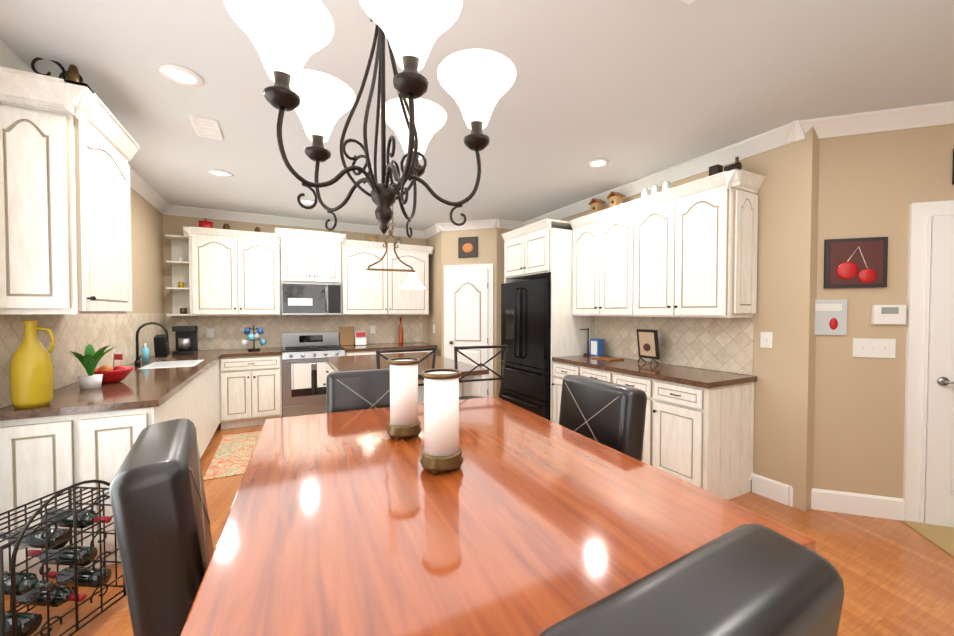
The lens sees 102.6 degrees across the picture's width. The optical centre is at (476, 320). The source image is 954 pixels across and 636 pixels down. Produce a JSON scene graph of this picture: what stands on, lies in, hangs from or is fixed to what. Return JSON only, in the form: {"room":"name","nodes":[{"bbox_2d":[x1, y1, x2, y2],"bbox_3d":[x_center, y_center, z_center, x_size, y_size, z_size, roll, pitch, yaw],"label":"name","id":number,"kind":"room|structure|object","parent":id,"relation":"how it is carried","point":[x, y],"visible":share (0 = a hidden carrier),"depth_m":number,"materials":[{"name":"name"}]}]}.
{"room":"kitchen","nodes":[
{"label":"kitchen","id":0,"kind":"room"},
{"bbox_2d":[128,188,163,312],"bbox_3d":[-1.828,0.027,0.619,0.100,2.740,9.550,-1,1,-27],"label":"wall","id":1,"kind":"structure","parent":0,"point":[147,261],"depth_m":4.17,"materials":[{"name":"beige paint"}]},
{"bbox_2d":[0,66,139,313],"bbox_3d":[-2.385,-0.630,2.256,0.417,1.185,0.845,-1,1,-27],"label":"upper cabinet","id":2,"kind":"object","parent":1,"relation":"attached to","point":[69,149],"visible":1,"depth_m":1.97,"materials":[{"name":"paint"}]},
{"bbox_2d":[31,57,82,82],"bbox_3d":[-2.238,-1.304,2.028,0.218,0.168,0.054,-1,1,-27],"label":"scroll","id":3,"kind":"object","parent":2,"relation":"on","point":[71,73],"visible":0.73,"depth_m":2.04,"materials":[{"name":"grey metal"}]},
{"bbox_2d":[0,313,167,407],"bbox_3d":[-3.162,0.181,3.333,0.012,0.483,3.270,-1,1,-27],"label":"tile backsplash","id":4,"kind":"structure","parent":1,"relation":"attached to","point":[71,332],"depth_m":2.69,"materials":[{"name":"beige tile"}]},
{"bbox_2d":[0,39,953,238],"bbox_3d":[0.977,-1.319,2.036,6.331,0.108,9.470,-1,1,-27],"label":"crown molding","id":5,"kind":"structure","parent":1,"relation":"attached to","point":[921,116],"depth_m":3.31,"materials":[{"name":"white wood"}]},
{"bbox_2d":[163,215,426,411],"bbox_3d":[-1.865,-0.085,5.914,4.685,2.740,0.100,-1,1,-27],"label":"wall","id":6,"kind":"structure","parent":0,"point":[173,225],"depth_m":5.05,"materials":[{"name":"beige paint"}]},
{"bbox_2d":[185,226,280,315],"bbox_3d":[-3.124,-0.601,4.995,0.987,1.070,0.355,-1,1,-27],"label":"upper cabinet","id":7,"kind":"object","parent":6,"relation":"attached to","point":[219,272],"depth_m":4.83,"materials":[{"name":"paint"}]},
{"bbox_2d":[177,257,186,313],"bbox_3d":[-3.649,-0.432,4.728,0.085,0.700,0.070,-1,1,-27],"label":"decor","id":8,"kind":"object","parent":7,"relation":"in","point":[182,310],"visible":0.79,"depth_m":4.71,"materials":[{"name":"yellow ceramic"}]},
{"bbox_2d":[198,218,400,243],"bbox_3d":[-2.346,-1.226,5.394,2.603,0.160,0.156,-1,1,-27],"label":"decor","id":9,"kind":"object","parent":7,"relation":"on","point":[205,224],"visible":0.75,"depth_m":4.92,"materials":[{"name":"red ceramic"}]},
{"bbox_2d":[168,313,422,350],"bbox_3d":[-2.413,0.134,5.573,3.395,0.483,0.012,-1,1,-27],"label":"tile backsplash","id":10,"kind":"structure","parent":6,"relation":"attached to","point":[228,329],"depth_m":5.39,"materials":[{"name":"beige tile"}]},
{"bbox_2d":[206,328,213,337],"bbox_3d":[-3.495,0.164,5.004,0.080,0.120,0.006,-1,1,-27],"label":"switch plate","id":11,"kind":"object","parent":10,"relation":"attached to","point":[209,331],"depth_m":5.00,"materials":[{"name":"white plastic"}]},
{"bbox_2d":[370,326,374,333],"bbox_3d":[-1.628,0.144,5.966,0.080,0.120,0.006,-1,1,-27],"label":"switch plate","id":12,"kind":"object","parent":10,"relation":"attached to","point":[372,328],"depth_m":5.96,"materials":[{"name":"white plastic"}]},
{"bbox_2d":[281,228,340,283],"bbox_3d":[-2.334,-0.866,5.369,0.756,0.695,0.403,-1,1,-27],"label":"upper cabinet","id":13,"kind":"object","parent":6,"relation":"attached to","point":[307,256],"depth_m":5.18,"materials":[{"name":"paint"}]},
{"bbox_2d":[281,282,340,314],"bbox_3d":[-2.324,-0.297,5.363,0.750,0.437,0.443,-1,1,-27],"label":"microwave","id":14,"kind":"object","parent":13,"relation":"attached to","point":[299,298],"visible":1,"depth_m":5.19,"materials":[{"name":"silver metal"}]},
{"bbox_2d":[341,238,392,314],"bbox_3d":[-1.683,-0.616,5.737,0.722,1.070,0.355,-1,1,-27],"label":"upper cabinet","id":15,"kind":"object","parent":6,"relation":"attached to","point":[356,255],"depth_m":5.56,"materials":[{"name":"paint"}]},
{"bbox_2d":[393,243,428,313],"bbox_3d":[-1.154,-0.622,6.010,0.721,1.070,0.355,-1,1,-27],"label":"upper cabinet","id":16,"kind":"object","parent":6,"relation":"attached to","point":[405,301],"depth_m":5.88,"materials":[{"name":"paint"}]},
{"bbox_2d":[427,232,441,355],"bbox_3d":[-0.651,-0.089,6.117,0.080,2.740,0.650,-1,1,-27],"label":"wall","id":17,"kind":"structure","parent":0,"point":[434,316],"depth_m":6.02,"materials":[{"name":"beige paint"}]},
{"bbox_2d":[441,228,496,396],"bbox_3d":[-0.115,-0.081,5.717,0.863,2.740,0.080,0,1,18],"label":"wall","id":18,"kind":"structure","parent":0,"point":[487,245],"depth_m":5.61,"materials":[{"name":"beige paint"}]},
{"bbox_2d":[458,236,477,257],"bbox_3d":[-0.134,-1.079,5.640,0.300,0.300,0.032,0,1,18],"label":"framed picture","id":19,"kind":"object","parent":18,"relation":"attached to","point":[467,247],"visible":0.96,"depth_m":5.63,"materials":[{"name":"black"}]},
{"bbox_2d":[444,264,493,396],"bbox_3d":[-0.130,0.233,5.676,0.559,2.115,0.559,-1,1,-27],"label":"door","id":20,"kind":"structure","parent":18,"relation":"attached to","point":[468,305],"depth_m":5.62,"materials":[{"name":"white wood"}]},
{"bbox_2d":[0,0,953,230],"bbox_3d":[0.977,-1.423,2.034,6.511,0.100,9.650,-1,1,-27],"label":"ceiling","id":21,"kind":"structure","parent":0,"point":[631,90],"depth_m":2.23,"materials":[{"name":"white paint"}]},
{"bbox_2d":[159,64,203,86],"bbox_3d":[-1.655,-1.369,2.141,0.200,0.011,0.200,-1,1,-27],"label":"recessed light","id":22,"kind":"object","parent":21,"relation":"in","point":[181,75],"visible":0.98,"depth_m":2.13,"materials":[{"name":"white"}]},
{"bbox_2d":[188,115,222,139],"bbox_3d":[-1.946,-1.380,2.751,0.160,0.017,0.320,-1,1,-27],"label":"ceiling vent","id":23,"kind":"object","parent":21,"relation":"in","point":[206,127],"visible":1,"depth_m":2.72,"materials":[{"name":"white"}]},
{"bbox_2d":[208,169,232,177],"bbox_3d":[-2.447,-1.401,3.645,0.200,0.011,0.200,-1,1,-27],"label":"recessed light","id":24,"kind":"object","parent":21,"relation":"in","point":[220,173],"visible":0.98,"depth_m":3.65,"materials":[{"name":"white"}]},
{"bbox_2d":[300,199,313,204],"bbox_3d":[-2.034,-1.421,4.578,0.200,0.011,0.200,-1,1,-27],"label":"recessed light","id":25,"kind":"object","parent":21,"relation":"in","point":[307,201],"visible":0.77,"depth_m":4.57,"materials":[{"name":"white"}]},
{"bbox_2d":[224,0,516,237],"bbox_3d":[-0.234,-0.786,0.965,0.678,1.127,0.655,-1,1,-27],"label":"chandelier","id":26,"kind":"object","parent":21,"relation":"hanging from","point":[289,38],"visible":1,"depth_m":0.94,"materials":[{"name":"grey metal"}]},
{"bbox_2d":[355,165,424,288],"bbox_3d":[-0.797,-0.853,3.523,0.635,1.102,0.238,0,1,-17],"label":"pendant light","id":27,"kind":"object","parent":21,"relation":"hanging from","point":[368,280],"visible":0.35,"depth_m":3.51,"materials":[{"name":"brown metal"}]},
{"bbox_2d":[586,158,609,167],"bbox_3d":[1.075,-1.395,3.397,0.200,0.011,0.200,-1,1,-27],"label":"recessed light","id":28,"kind":"object","parent":21,"relation":"in","point":[598,163],"visible":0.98,"depth_m":3.38,"materials":[{"name":"white glass"}]},
{"bbox_2d":[682,0,694,4],"bbox_3d":[0.864,-1.351,1.564,0.120,0.024,0.070,-1,1,-27],"label":"smoke detector","id":29,"kind":"object","parent":21,"relation":"attached to","point":[688,2],"visible":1,"depth_m":1.60,"materials":[{"name":"white plastic"}]},
{"bbox_2d":[4,412,953,635],"bbox_3d":[0.977,1.416,2.094,6.511,0.100,9.650,-1,1,-27],"label":"floor","id":30,"kind":"structure","parent":0,"point":[897,576],"depth_m":2.07,"materials":[{"name":"brown wood"}]},
{"bbox_2d":[0,410,99,580],"bbox_3d":[-2.984,0.900,3.433,0.400,0.875,3.314,-1,1,-27],"label":"base cabinet","id":31,"kind":"object","parent":30,"relation":"on","point":[71,434],"depth_m":1.96,"materials":[{"name":"paint"}]},
{"bbox_2d":[0,350,223,417],"bbox_3d":[-2.863,0.442,3.485,0.672,0.040,3.316,-1,1,-27],"label":"countertop","id":32,"kind":"structure","parent":31,"relation":"on","point":[150,382],"depth_m":2.48,"materials":[{"name":"brown stone"}]},
{"bbox_2d":[9,321,55,408],"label":"jug","id":33,"kind":"object","parent":32,"relation":"on","point":[31,375],"depth_m":1.98,"materials":[{"name":"yellow ceramic"}]},
{"bbox_2d":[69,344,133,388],"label":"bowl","id":34,"kind":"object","parent":32,"relation":"on","point":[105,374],"depth_m":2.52,"materials":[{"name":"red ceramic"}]},
{"bbox_2d":[153,326,197,357],"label":"coffee maker","id":35,"kind":"object","parent":32,"relation":"on","point":[186,337],"depth_m":4.46,"materials":[{"name":"black plastic"}]},
{"bbox_2d":[0,480,126,635],"bbox_3d":[-1.871,1.036,1.641,0.352,0.685,0.530,0,1,5],"label":"wine rack","id":36,"kind":"object","parent":30,"relation":"on","point":[22,587],"visible":0.92,"depth_m":1.63,"materials":[{"name":"grey metal"}]},
{"bbox_2d":[96,358,227,564],"bbox_3d":[-2.731,0.898,3.563,0.470,0.875,3.314,-1,1,-27],"label":"base cabinet","id":37,"kind":"object","parent":30,"relation":"on","point":[203,401],"depth_m":2.26,"materials":[{"name":"paint"}]},
{"bbox_2d":[224,347,279,357],"bbox_3d":[-2.890,0.411,4.955,0.628,0.040,0.676,-1,1,-27],"label":"countertop","id":38,"kind":"structure","parent":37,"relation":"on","point":[227,353],"depth_m":4.83,"materials":[{"name":"brown stone"}]},
{"bbox_2d":[241,325,266,350],"label":"mug tree","id":39,"kind":"object","parent":38,"relation":"on","point":[253,337],"depth_m":4.96,"materials":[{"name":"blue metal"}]},
{"bbox_2d":[203,431,260,480],"bbox_3d":[-2.029,1.319,4.115,1.310,0.008,1.400,-1,1,-27],"label":"area rug","id":40,"kind":"object","parent":30,"relation":"on","point":[232,455],"visible":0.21,"depth_m":3.74,"materials":[{"name":"multicoloured fabric"}]},
{"bbox_2d":[228,350,281,428],"bbox_3d":[-2.903,0.868,4.959,0.658,0.875,0.674,-1,1,-27],"label":"base cabinet","id":41,"kind":"object","parent":30,"relation":"on","point":[254,380],"depth_m":4.68,"materials":[{"name":"paint"}]},
{"bbox_2d":[282,332,344,416],"bbox_3d":[-2.254,0.739,5.250,0.752,1.120,0.744,-1,1,-27],"label":"range","id":42,"kind":"object","parent":30,"relation":"on","point":[304,362],"visible":0.88,"depth_m":4.96,"materials":[{"name":"silver metal"}]},
{"bbox_2d":[345,350,398,355],"bbox_3d":[-1.603,0.854,5.629,0.737,0.876,0.674,-1,1,-27],"label":"base cabinet","id":43,"kind":"object","parent":30,"relation":"on","point":[347,352],"depth_m":5.26,"materials":[{"name":"paint"}]},
{"bbox_2d":[341,342,430,349],"bbox_3d":[-1.342,0.393,5.752,1.322,0.040,0.676,-1,1,-27],"label":"countertop","id":44,"kind":"structure","parent":43,"relation":"on","point":[386,346],"depth_m":5.53,"materials":[{"name":"brown stone"}]},
{"bbox_2d":[340,326,366,344],"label":"box","id":45,"kind":"object","parent":44,"relation":"on","point":[346,335],"depth_m":5.74,"materials":[{"name":"brown"}]},
{"bbox_2d":[398,317,402,343],"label":"bottle","id":46,"kind":"object","parent":44,"relation":"on","point":[400,332],"depth_m":6.01,"materials":[{"name":"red glass"}]},
{"bbox_2d":[323,360,481,403],"bbox_3d":[-0.818,0.893,3.771,1.164,0.876,1.584,-1,1,-27],"label":"kitchen island","id":47,"kind":"object","parent":30,"relation":"on","point":[474,388],"depth_m":3.33,"materials":[{"name":"paint"}]},
{"bbox_2d":[327,352,488,379],"bbox_3d":[-0.788,0.435,3.774,1.160,0.040,1.650,-1,1,-27],"label":"island countertop","id":48,"kind":"structure","parent":47,"relation":"on","point":[340,363],"depth_m":3.70,"materials":[{"name":"brown stone"}]},
{"bbox_2d":[376,347,436,385],"bbox_3d":[-0.559,0.768,2.723,0.442,1.173,0.459,-1,1,-27],"label":"bar stool","id":49,"kind":"object","parent":30,"relation":"on","point":[379,352],"visible":0.1,"depth_m":2.52,"materials":[{"name":"black metal"}]},
{"bbox_2d":[399,346,436,353],"bbox_3d":[-1.084,0.848,5.896,0.739,0.876,0.674,-1,1,-27],"label":"base cabinet","id":50,"kind":"object","parent":30,"relation":"on","point":[412,347],"depth_m":5.64,"materials":[{"name":"paint"}]},
{"bbox_2d":[454,345,507,399],"bbox_3d":[-0.040,0.763,2.957,0.442,1.173,0.459,0,1,-19],"label":"bar stool","id":51,"kind":"object","parent":30,"relation":"on","point":[456,350],"visible":0.25,"depth_m":2.77,"materials":[{"name":"black metal"}]},
{"bbox_2d":[501,278,550,419],"bbox_3d":[0.805,0.409,4.785,0.741,1.780,0.930,-1,1,-27],"label":"fridge","id":52,"kind":"object","parent":30,"relation":"on","point":[526,322],"visible":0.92,"depth_m":4.50,"materials":[{"name":"black metal"}]},
{"bbox_2d":[501,218,593,421],"bbox_3d":[0.846,0.089,4.800,0.682,2.440,1.020,-1,1,-27],"label":"cabinet","id":53,"kind":"object","parent":30,"relation":"on","point":[542,249],"visible":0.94,"depth_m":4.33,"materials":[{"name":"paint"}]},
{"bbox_2d":[552,359,571,423],"bbox_3d":[1.221,0.885,4.149,0.625,0.876,0.500,-1,1,-27],"label":"base cabinet","id":54,"kind":"object","parent":30,"relation":"on","point":[560,370],"depth_m":4.14,"materials":[{"name":"paint"}]},
{"bbox_2d":[572,363,603,380],"bbox_3d":[1.399,0.892,3.805,0.625,0.876,0.575,-1,1,-27],"label":"base cabinet","id":55,"kind":"object","parent":30,"relation":"on","point":[577,368],"depth_m":3.74,"materials":[{"name":"paint"}]},
{"bbox_2d":[604,367,639,388],"bbox_3d":[1.593,0.900,3.427,0.625,0.876,0.575,-1,1,-27],"label":"base cabinet","id":56,"kind":"object","parent":30,"relation":"on","point":[626,378],"depth_m":3.36,"materials":[{"name":"paint"}]},
{"bbox_2d":[640,375,753,499],"bbox_3d":[1.773,0.908,3.077,0.625,0.876,0.512,-1,1,-27],"label":"base cabinet","id":57,"kind":"object","parent":30,"relation":"on","point":[699,428],"depth_m":2.88,"materials":[{"name":"paint"}]},
{"bbox_2d":[552,355,755,386],"bbox_3d":[1.502,0.439,3.593,0.626,0.040,1.730,-1,1,-27],"label":"countertop","id":58,"kind":"structure","parent":57,"relation":"on","point":[706,378],"depth_m":3.20,"materials":[{"name":"brown stone"}]},
{"bbox_2d":[580,328,659,363],"bbox_3d":[1.427,0.245,3.971,0.223,0.330,0.960,-1,1,-27],"label":"decorations","id":59,"kind":"object","parent":58,"relation":"on","point":[648,343],"visible":1,"depth_m":3.72,"materials":[{"name":"black"}]},
{"bbox_2d":[902,520,953,557],"bbox_3d":[3.341,1.363,2.038,1.240,0.009,0.730,0,1,18],"label":"area rug","id":60,"kind":"object","parent":30,"relation":"on","point":[941,537],"visible":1,"depth_m":2.42,"materials":[{"name":"beige fabric"}]},
{"bbox_3d":[0.250,1.385,0.917,2.440,0.012,3.050,-1,1,-24],"label":"area rug","id":61,"kind":"object","parent":30,"relation":"on","visible":0},
{"bbox_2d":[109,418,213,635],"bbox_3d":[-0.570,0.828,1.068,0.596,1.095,0.435,-1,1,-35],"label":"chair","id":62,"kind":"object","parent":61,"relation":"on","point":[160,515],"visible":0.52,"depth_m":0.76,"materials":[{"name":"black leather"}]},
{"bbox_2d":[326,368,389,412],"bbox_3d":[-0.469,0.812,1.822,0.435,1.095,0.596,-1,1,-24],"label":"chair","id":63,"kind":"object","parent":61,"relation":"on","point":[356,390],"visible":0.08,"depth_m":1.94,"materials":[{"name":"black leather"}]},
{"bbox_2d":[180,396,815,635],"bbox_3d":[-0.113,0.906,1.240,1.130,0.929,1.470,-1,1,-24],"label":"table","id":64,"kind":"object","parent":61,"relation":"on","point":[521,522],"visible":0.73,"depth_m":0.82,"materials":[{"name":"brown wood"}]},
{"bbox_2d":[386,357,421,439],"bbox_3d":[-0.275,0.291,1.442,0.132,0.291,0.132,-1,1,-27],"label":"candle holder","id":65,"kind":"object","parent":64,"relation":"on","point":[404,421],"visible":1,"depth_m":1.40,"materials":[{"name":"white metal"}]},
{"bbox_2d":[420,368,463,473],"bbox_3d":[-0.106,0.297,1.146,0.132,0.291,0.132,-1,1,-27],"label":"candle holder","id":66,"kind":"object","parent":64,"relation":"on","point":[441,451],"visible":0.98,"depth_m":1.10,"materials":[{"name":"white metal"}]},
{"bbox_2d":[559,375,646,460],"bbox_3d":[0.333,0.816,1.610,0.596,1.095,0.435,-1,1,-24],"label":"chair","id":67,"kind":"object","parent":61,"relation":"on","point":[610,414],"visible":0.33,"depth_m":1.57,"materials":[{"name":"black leather"}]},
{"bbox_2d":[538,523,844,635],"bbox_3d":[0.137,0.837,0.640,0.435,1.095,0.596,-1,1,-30],"label":"chair","id":68,"kind":"object","parent":61,"relation":"on","point":[755,579],"visible":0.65,"depth_m":0.42,"materials":[{"name":"black leather"}]},
{"bbox_2d":[496,228,511,396],"bbox_3d":[0.487,-0.080,5.697,0.500,2.740,0.080,-1,1,-27],"label":"wall","id":69,"kind":"structure","parent":0,"point":[500,259],"depth_m":5.57,"materials":[{"name":"beige paint"}]},
{"bbox_2d":[560,127,819,511],"bbox_3d":[1.283,-0.062,4.808,0.100,2.740,4.750,-1,1,-27],"label":"wall","id":70,"kind":"structure","parent":0,"point":[784,366],"depth_m":2.79,"materials":[{"name":"beige paint"}]},
{"bbox_2d":[569,204,624,315],"bbox_3d":[1.436,-0.580,3.997,0.355,1.070,0.912,-1,1,-27],"label":"upper cabinet","id":71,"kind":"object","parent":70,"relation":"attached to","point":[598,256],"depth_m":3.94,"materials":[{"name":"paint"}]},
{"bbox_2d":[589,191,625,213],"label":"birdhouse","id":72,"kind":"object","parent":71,"relation":"on","point":[614,198],"depth_m":3.99,"materials":[{"name":"brown wood"}]},
{"bbox_2d":[594,314,753,374],"bbox_3d":[1.772,0.173,3.743,0.011,0.483,1.700,-1,1,-27],"label":"tile backsplash","id":73,"kind":"structure","parent":70,"relation":"attached to","point":[722,344],"depth_m":3.44,"materials":[{"name":"beige tile"}]},
{"bbox_2d":[658,332,661,343],"bbox_3d":[1.766,0.171,3.729,0.006,0.120,0.080,-1,1,-27],"label":"switch plate","id":74,"kind":"object","parent":73,"relation":"attached to","point":[659,333],"depth_m":3.70,"materials":[{"name":"white plastic"}]},
{"bbox_2d":[625,168,764,317],"bbox_3d":[1.803,-0.564,3.284,0.355,1.070,0.941,-1,1,-27],"label":"upper cabinet","id":75,"kind":"object","parent":70,"relation":"attached to","point":[687,249],"depth_m":3.03,"materials":[{"name":"paint"}]},
{"bbox_2d":[641,181,670,197],"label":"figurine","id":76,"kind":"object","parent":75,"relation":"on","point":[666,185],"depth_m":3.54,"materials":[{"name":"white ceramic"}]},
{"bbox_2d":[709,157,741,175],"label":"figurine","id":77,"kind":"object","parent":75,"relation":"on","point":[715,169],"depth_m":3.02,"materials":[{"name":"black wood"}]},
{"bbox_2d":[760,332,772,347],"bbox_3d":[2.198,0.149,2.905,0.016,0.120,0.080,-1,1,-27],"label":"switch plate","id":78,"kind":"object","parent":70,"relation":"attached to","point":[766,339],"depth_m":2.90,"materials":[{"name":"white plastic"}]},
{"bbox_2d":[752,473,903,520],"bbox_3d":[2.526,1.279,2.791,0.469,0.146,0.704,-1,1,-27],"label":"baseboard","id":79,"kind":"structure","parent":70,"relation":"attached to","point":[892,508],"depth_m":2.63,"materials":[{"name":"white wood"}]},
{"bbox_2d":[813,124,953,497],"bbox_3d":[3.439,-0.011,2.445,2.400,2.740,0.100,0,1,18],"label":"wall","id":80,"kind":"structure","parent":0,"point":[874,184],"depth_m":2.63,"materials":[{"name":"beige paint"}]},
{"bbox_2d":[815,299,846,334],"bbox_3d":[2.472,-0.022,2.690,0.210,0.250,0.019,0,1,18],"label":"plaque","id":81,"kind":"object","parent":80,"relation":"attached to","point":[830,317],"visible":0.96,"depth_m":2.68,"materials":[{"name":"grey"}]},
{"bbox_2d":[824,237,887,287],"bbox_3d":[2.609,-0.395,2.632,0.340,0.340,0.031,0,1,18],"label":"picture","id":82,"kind":"object","parent":80,"relation":"attached to","point":[855,262],"visible":1,"depth_m":2.62,"materials":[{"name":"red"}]},
{"bbox_2d":[852,338,895,357],"bbox_3d":[2.714,0.189,2.619,0.232,0.130,0.016,0,1,18],"label":"switch plate","id":83,"kind":"object","parent":80,"relation":"attached to","point":[874,348],"visible":1,"depth_m":2.61,"materials":[{"name":"white plastic"}]},
{"bbox_2d":[871,305,905,323],"bbox_3d":[2.786,-0.039,2.585,0.170,0.130,0.026,0,1,18],"label":"thermostat","id":84,"kind":"object","parent":80,"relation":"attached to","point":[888,314],"visible":0.93,"depth_m":2.58,"materials":[{"name":"white plastic"}]},
{"bbox_2d":[903,200,953,526],"bbox_3d":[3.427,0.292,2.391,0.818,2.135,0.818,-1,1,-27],"label":"door","id":85,"kind":"structure","parent":80,"relation":"attached to","point":[928,478],"depth_m":2.51,"materials":[{"name":"white paint"},{"name":"wood"},{"name":"metal"}]},
{"bbox_2d":[952,149,953,184],"bbox_3d":[3.433,-0.995,2.358,0.730,0.230,0.026,0,1,18],"label":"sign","id":86,"kind":"object","parent":80,"relation":"attached to","point":[953,170],"visible":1,"depth_m":2.48,"materials":[{"name":"black"}]}
]}

